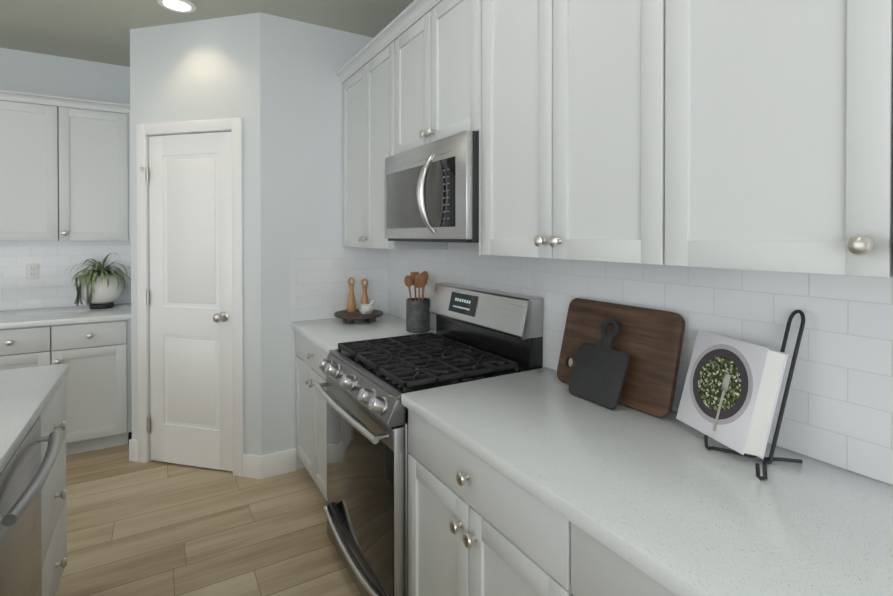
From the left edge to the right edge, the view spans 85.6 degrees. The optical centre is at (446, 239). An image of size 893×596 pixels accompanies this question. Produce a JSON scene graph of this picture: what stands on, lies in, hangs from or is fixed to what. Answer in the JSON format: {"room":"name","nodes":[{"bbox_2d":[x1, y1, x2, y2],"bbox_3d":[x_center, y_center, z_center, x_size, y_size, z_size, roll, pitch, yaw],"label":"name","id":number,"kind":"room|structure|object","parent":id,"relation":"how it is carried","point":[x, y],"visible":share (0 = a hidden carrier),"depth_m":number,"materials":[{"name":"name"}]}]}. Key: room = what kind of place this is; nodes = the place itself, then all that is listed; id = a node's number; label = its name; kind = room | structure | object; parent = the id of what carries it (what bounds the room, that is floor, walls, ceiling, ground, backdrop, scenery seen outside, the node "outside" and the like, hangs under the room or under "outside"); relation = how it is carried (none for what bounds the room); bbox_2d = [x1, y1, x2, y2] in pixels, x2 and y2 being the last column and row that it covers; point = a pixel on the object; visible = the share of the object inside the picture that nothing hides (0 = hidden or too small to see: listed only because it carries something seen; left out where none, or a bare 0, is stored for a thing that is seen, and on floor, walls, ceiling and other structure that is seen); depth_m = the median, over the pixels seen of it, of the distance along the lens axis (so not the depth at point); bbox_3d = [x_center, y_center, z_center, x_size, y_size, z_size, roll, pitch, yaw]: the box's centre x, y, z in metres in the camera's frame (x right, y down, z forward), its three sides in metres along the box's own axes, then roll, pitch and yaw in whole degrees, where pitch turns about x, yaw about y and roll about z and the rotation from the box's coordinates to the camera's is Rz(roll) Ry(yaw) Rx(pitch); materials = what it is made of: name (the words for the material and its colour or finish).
{"room":"kitchen","nodes":[
{"label":"kitchen","id":0,"kind":"room"},
{"bbox_2d":[0,48,129,104],"bbox_3d":[-3.424,0.036,3.285,5.200,2.760,0.120,0,0,-31],"label":"wall","id":1,"kind":"structure","parent":0,"point":[32,72],"depth_m":3.56,"materials":[{"name":"paint"}]},
{"bbox_2d":[0,90,71,240],"bbox_3d":[-2.902,-0.479,3.334,0.513,0.978,0.319,0,0,-31],"label":"upper cabinet","id":2,"kind":"object","parent":1,"relation":"attached to","point":[65,173],"depth_m":3.24,"materials":[{"name":"paint"}]},
{"bbox_2d":[0,241,130,310],"bbox_3d":[-3.326,0.257,3.270,2.052,0.490,0.008,0,0,-31],"label":"tile backsplash","id":3,"kind":"structure","parent":1,"relation":"attached to","point":[51,287],"depth_m":3.53,"materials":[{"name":"white tile"}]},
{"bbox_2d":[26,263,38,279],"bbox_3d":[-2.974,0.229,3.469,0.070,0.114,0.008,0,0,-31],"label":"electrical outlet plate","id":4,"kind":"object","parent":3,"relation":"attached to","point":[32,270],"visible":1,"depth_m":3.47,"materials":[{"name":"white plastic"}]},
{"bbox_2d":[72,98,130,240],"bbox_3d":[-2.576,-0.480,3.528,0.493,0.978,0.319,0,0,-31],"label":"upper cabinet","id":5,"kind":"object","parent":1,"relation":"attached to","point":[101,173],"depth_m":3.42,"materials":[{"name":"paint"}]},
{"bbox_2d":[130,12,260,461],"bbox_3d":[-1.548,0.037,3.032,0.953,2.760,0.115,0,0,14],"label":"wall","id":6,"kind":"structure","parent":0,"point":[246,67],"depth_m":2.93,"materials":[{"name":"paint"}]},
{"bbox_2d":[140,131,232,470],"bbox_3d":[-1.608,0.376,2.977,0.657,2.059,0.108,0,0,14],"label":"pantry door","id":7,"kind":"structure","parent":6,"relation":"in","point":[189,293],"depth_m":2.99,"materials":[{"name":"paint"}]},
{"bbox_2d":[136,117,243,476],"bbox_3d":[-1.590,0.345,2.976,0.770,2.145,0.018,0,0,14],"label":"door frame","id":8,"kind":"structure","parent":6,"relation":"attached to","point":[234,125],"depth_m":2.92,"materials":[{"name":"paint"}]},
{"bbox_2d":[129,439,260,478],"bbox_3d":[-1.564,1.350,2.978,0.967,0.135,0.016,0,0,14],"label":"baseboard","id":9,"kind":"structure","parent":6,"relation":"attached to","point":[251,466],"depth_m":2.87,"materials":[{"name":"paint"}]},
{"bbox_2d":[0,0,413,66],"bbox_3d":[-1.520,-1.346,0.188,5.320,0.050,7.374,0,0,-31],"label":"ceiling","id":10,"kind":"structure","parent":0,"point":[94,30],"depth_m":2.92,"materials":[{"name":"paint"}]},
{"bbox_2d":[157,0,195,12],"bbox_3d":[-1.537,-1.337,2.752,0.194,0.008,0.194,0,0,-31],"label":"recessed light","id":11,"kind":"object","parent":10,"relation":"in","point":[182,6],"visible":1,"depth_m":2.75,"materials":[{"name":"white plastic"}]},
{"bbox_2d":[56,432,361,595],"bbox_3d":[-1.520,1.464,0.208,5.320,0.050,7.374,0,0,-31],"label":"floor","id":12,"kind":"structure","parent":0,"point":[153,528],"depth_m":2.33,"materials":[{"name":"brown wood"}]},
{"bbox_2d":[0,327,67,454],"bbox_3d":[-2.826,0.977,3.215,0.513,0.878,0.619,0,0,-31],"label":"base cabinet","id":13,"kind":"object","parent":12,"relation":"on","point":[20,347],"depth_m":3.00,"materials":[{"name":"paint"}]},
{"bbox_2d":[0,367,68,595],"bbox_3d":[-1.025,1.001,0.008,1.246,0.878,3.930,0,0,-31],"label":"kitchen island","id":14,"kind":"object","parent":12,"relation":"on","point":[33,527],"depth_m":1.45,"materials":[{"name":"paint"}]},
{"bbox_2d":[0,363,68,466],"bbox_3d":[-1.068,0.544,-0.036,1.230,0.035,4.004,0,0,-31],"label":"island countertop","id":15,"kind":"structure","parent":14,"relation":"on","point":[24,392],"depth_m":1.57,"materials":[{"name":"white stone"}]},
{"bbox_2d":[64,319,131,454],"bbox_3d":[-2.499,0.976,3.410,0.493,0.878,0.619,0,0,-31],"label":"base cabinet","id":16,"kind":"object","parent":12,"relation":"on","point":[92,347],"depth_m":3.18,"materials":[{"name":"paint"}]},
{"bbox_2d":[0,303,130,330],"bbox_3d":[-3.163,0.521,2.998,2.052,0.035,0.644,0,0,-31],"label":"countertop","id":17,"kind":"structure","parent":16,"relation":"on","point":[42,317],"depth_m":3.19,"materials":[{"name":"white stone"}]},
{"bbox_2d":[64,253,130,308],"bbox_3d":[-2.510,0.297,3.495,0.437,0.404,0.343,0,0,-31],"label":"potted plant","id":18,"kind":"object","parent":17,"relation":"on","point":[101,286],"visible":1,"depth_m":3.45,"materials":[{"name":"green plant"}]},
{"bbox_2d":[295,334,426,499],"bbox_3d":[-0.460,0.980,2.783,0.619,0.878,0.792,0,0,-31],"label":"base cabinet","id":19,"kind":"object","parent":12,"relation":"on","point":[311,408],"depth_m":2.65,"materials":[{"name":"paint"}]},
{"bbox_2d":[291,314,435,353],"bbox_3d":[-0.470,0.523,2.774,0.644,0.035,0.793,0,0,-31],"label":"countertop","id":20,"kind":"structure","parent":19,"relation":"on","point":[326,334],"depth_m":2.71,"materials":[{"name":"white stone"}]},
{"bbox_2d":[334,309,382,323],"bbox_3d":[-0.542,0.477,2.990,0.300,0.051,0.300,0,0,-31],"label":"tray","id":21,"kind":"object","parent":20,"relation":"on","point":[349,317],"visible":0.85,"depth_m":2.91,"materials":[{"name":"brown wood"}]},
{"bbox_2d":[347,277,355,311],"bbox_3d":[-0.598,0.343,3.033,0.058,0.216,0.058,0,0,-31],"label":"salt mill","id":22,"kind":"object","parent":21,"relation":"on","point":[351,304],"visible":1,"depth_m":3.02,"materials":[{"name":"brown wood"}]},
{"bbox_2d":[361,278,368,303],"bbox_3d":[-0.515,0.348,3.040,0.058,0.206,0.058,0,0,-31],"label":"pepper mill","id":23,"kind":"object","parent":21,"relation":"on","point":[364,299],"visible":0.77,"depth_m":3.03,"materials":[{"name":"brown wood"}]},
{"bbox_2d":[359,299,374,313],"bbox_3d":[-0.489,0.406,2.949,0.094,0.090,0.098,0,0,-31],"label":"mortar","id":24,"kind":"object","parent":21,"relation":"on","point":[366,308],"visible":1,"depth_m":2.92,"materials":[{"name":"stone"}]},
{"bbox_2d":[404,271,429,332],"bbox_3d":[-0.152,0.341,2.677,0.144,0.330,0.132,0,0,-31],"label":"utensil crock","id":25,"kind":"object","parent":20,"relation":"on","point":[417,315],"visible":1,"depth_m":2.62,"materials":[{"name":"grey stone"}]},
{"bbox_2d":[315,283,542,595],"bbox_3d":[-0.118,0.830,2.077,0.732,1.190,0.754,0,0,-31],"label":"gas range","id":26,"kind":"object","parent":12,"relation":"on","point":[481,333],"visible":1,"depth_m":1.92,"materials":[{"name":"silver metal"}]},
{"bbox_2d":[408,410,538,595],"bbox_3d":[0.341,0.990,1.435,0.619,0.878,0.806,0,0,-31],"label":"base cabinet","id":27,"kind":"object","parent":12,"relation":"on","point":[471,532],"depth_m":1.32,"materials":[{"name":"paint"}]},
{"bbox_2d":[401,367,892,595],"bbox_3d":[0.745,0.538,0.730,0.644,0.035,2.428,0,0,-31],"label":"countertop","id":28,"kind":"structure","parent":27,"relation":"on","point":[693,519],"depth_m":0.99,"materials":[{"name":"white stone"}]},
{"bbox_2d":[568,319,629,408],"bbox_3d":[0.500,0.386,1.553,0.114,0.254,0.195,0,0,-31],"label":"paddle cutting board","id":29,"kind":"object","parent":28,"relation":"on","point":[598,376],"visible":0.96,"depth_m":1.54,"materials":[{"name":"black wood"}]},
{"bbox_2d":[557,298,684,416],"bbox_3d":[0.548,0.363,1.578,0.094,0.298,0.450,0,0,-31],"label":"cutting board","id":30,"kind":"object","parent":28,"relation":"on","point":[648,341],"visible":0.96,"depth_m":1.49,"materials":[{"name":"brown wood"}]},
{"bbox_2d":[704,310,804,479],"bbox_3d":[0.722,0.342,1.144,0.214,0.350,0.159,0,0,-31],"label":"book stand","id":31,"kind":"object","parent":28,"relation":"on","point":[768,460],"visible":0.71,"depth_m":1.12,"materials":[{"name":"black metal"}]},
{"bbox_2d":[676,330,787,458],"bbox_3d":[0.711,0.377,1.220,0.124,0.256,0.225,0,0,-12],"label":"cookbook","id":32,"kind":"object","parent":31,"relation":"on","point":[730,394],"visible":1,"depth_m":1.17,"materials":[{"name":"white paper"}]},
{"bbox_2d":[539,506,670,595],"bbox_3d":[0.725,0.995,0.790,0.619,0.878,0.944,0,0,-31],"label":"base cabinet","id":33,"kind":"object","parent":12,"relation":"on","point":[570,564],"depth_m":0.96,"materials":[{"name":"paint"}]},
{"bbox_2d":[260,12,372,469],"bbox_3d":[-0.777,0.037,3.118,0.820,2.760,0.115,0,0,-31],"label":"wall","id":34,"kind":"structure","parent":0,"point":[301,110],"depth_m":2.95,"materials":[{"name":"paint"}]},
{"bbox_2d":[261,448,295,478],"bbox_3d":[-1.012,1.351,2.912,0.204,0.135,0.016,0,0,-31],"label":"baseboard","id":35,"kind":"structure","parent":34,"relation":"attached to","point":[278,463],"depth_m":2.90,"materials":[{"name":"paint"}]},
{"bbox_2d":[292,247,387,321],"bbox_3d":[-0.673,0.275,3.109,0.632,0.454,0.008,0,0,-31],"label":"tile backsplash","id":36,"kind":"structure","parent":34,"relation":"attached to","point":[321,276],"depth_m":3.08,"materials":[{"name":"white tile"}]},
{"bbox_3d":[0.715,0.049,1.526,0.120,2.760,7.374,0,0,-31],"label":"wall","id":37,"kind":"structure","parent":0,"visible":0},
{"bbox_2d":[339,20,447,249],"bbox_3d":[-0.314,-0.505,2.821,0.319,1.108,0.858,0,0,-31],"label":"upper cabinet","id":38,"kind":"object","parent":37,"relation":"attached to","point":[370,84],"depth_m":2.71,"materials":[{"name":"paint"}]},
{"bbox_2d":[399,0,478,152],"bbox_3d":[0.066,-0.730,2.180,0.319,0.648,0.748,0,0,-31],"label":"upper cabinet","id":39,"kind":"object","parent":37,"relation":"attached to","point":[439,39],"depth_m":2.05,"materials":[{"name":"paint"}]},
{"bbox_2d":[385,130,478,242],"bbox_3d":[0.005,-0.197,2.148,0.440,0.411,0.744,0,0,-31],"label":"microwave","id":40,"kind":"object","parent":39,"relation":"attached to","point":[431,191],"visible":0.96,"depth_m":1.93,"materials":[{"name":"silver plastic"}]},
{"bbox_2d":[479,0,630,262],"bbox_3d":[0.451,-0.495,1.534,0.319,1.108,0.881,0,0,-31],"label":"upper cabinet","id":41,"kind":"object","parent":37,"relation":"attached to","point":[555,75],"depth_m":1.43,"materials":[{"name":"paint"}]},
{"bbox_2d":[388,242,892,484],"bbox_3d":[0.620,0.328,1.562,0.008,0.800,3.990,0,0,-31],"label":"tile backsplash","id":42,"kind":"structure","parent":37,"relation":"attached to","point":[838,411],"depth_m":1.21,"materials":[{"name":"white tile"}]},
{"bbox_2d":[631,0,892,278],"bbox_3d":[0.854,-0.490,0.856,0.319,1.108,0.943,0,0,-31],"label":"upper cabinet","id":43,"kind":"object","parent":37,"relation":"attached to","point":[755,135],"depth_m":0.95,"materials":[{"name":"paint"}]}
]}

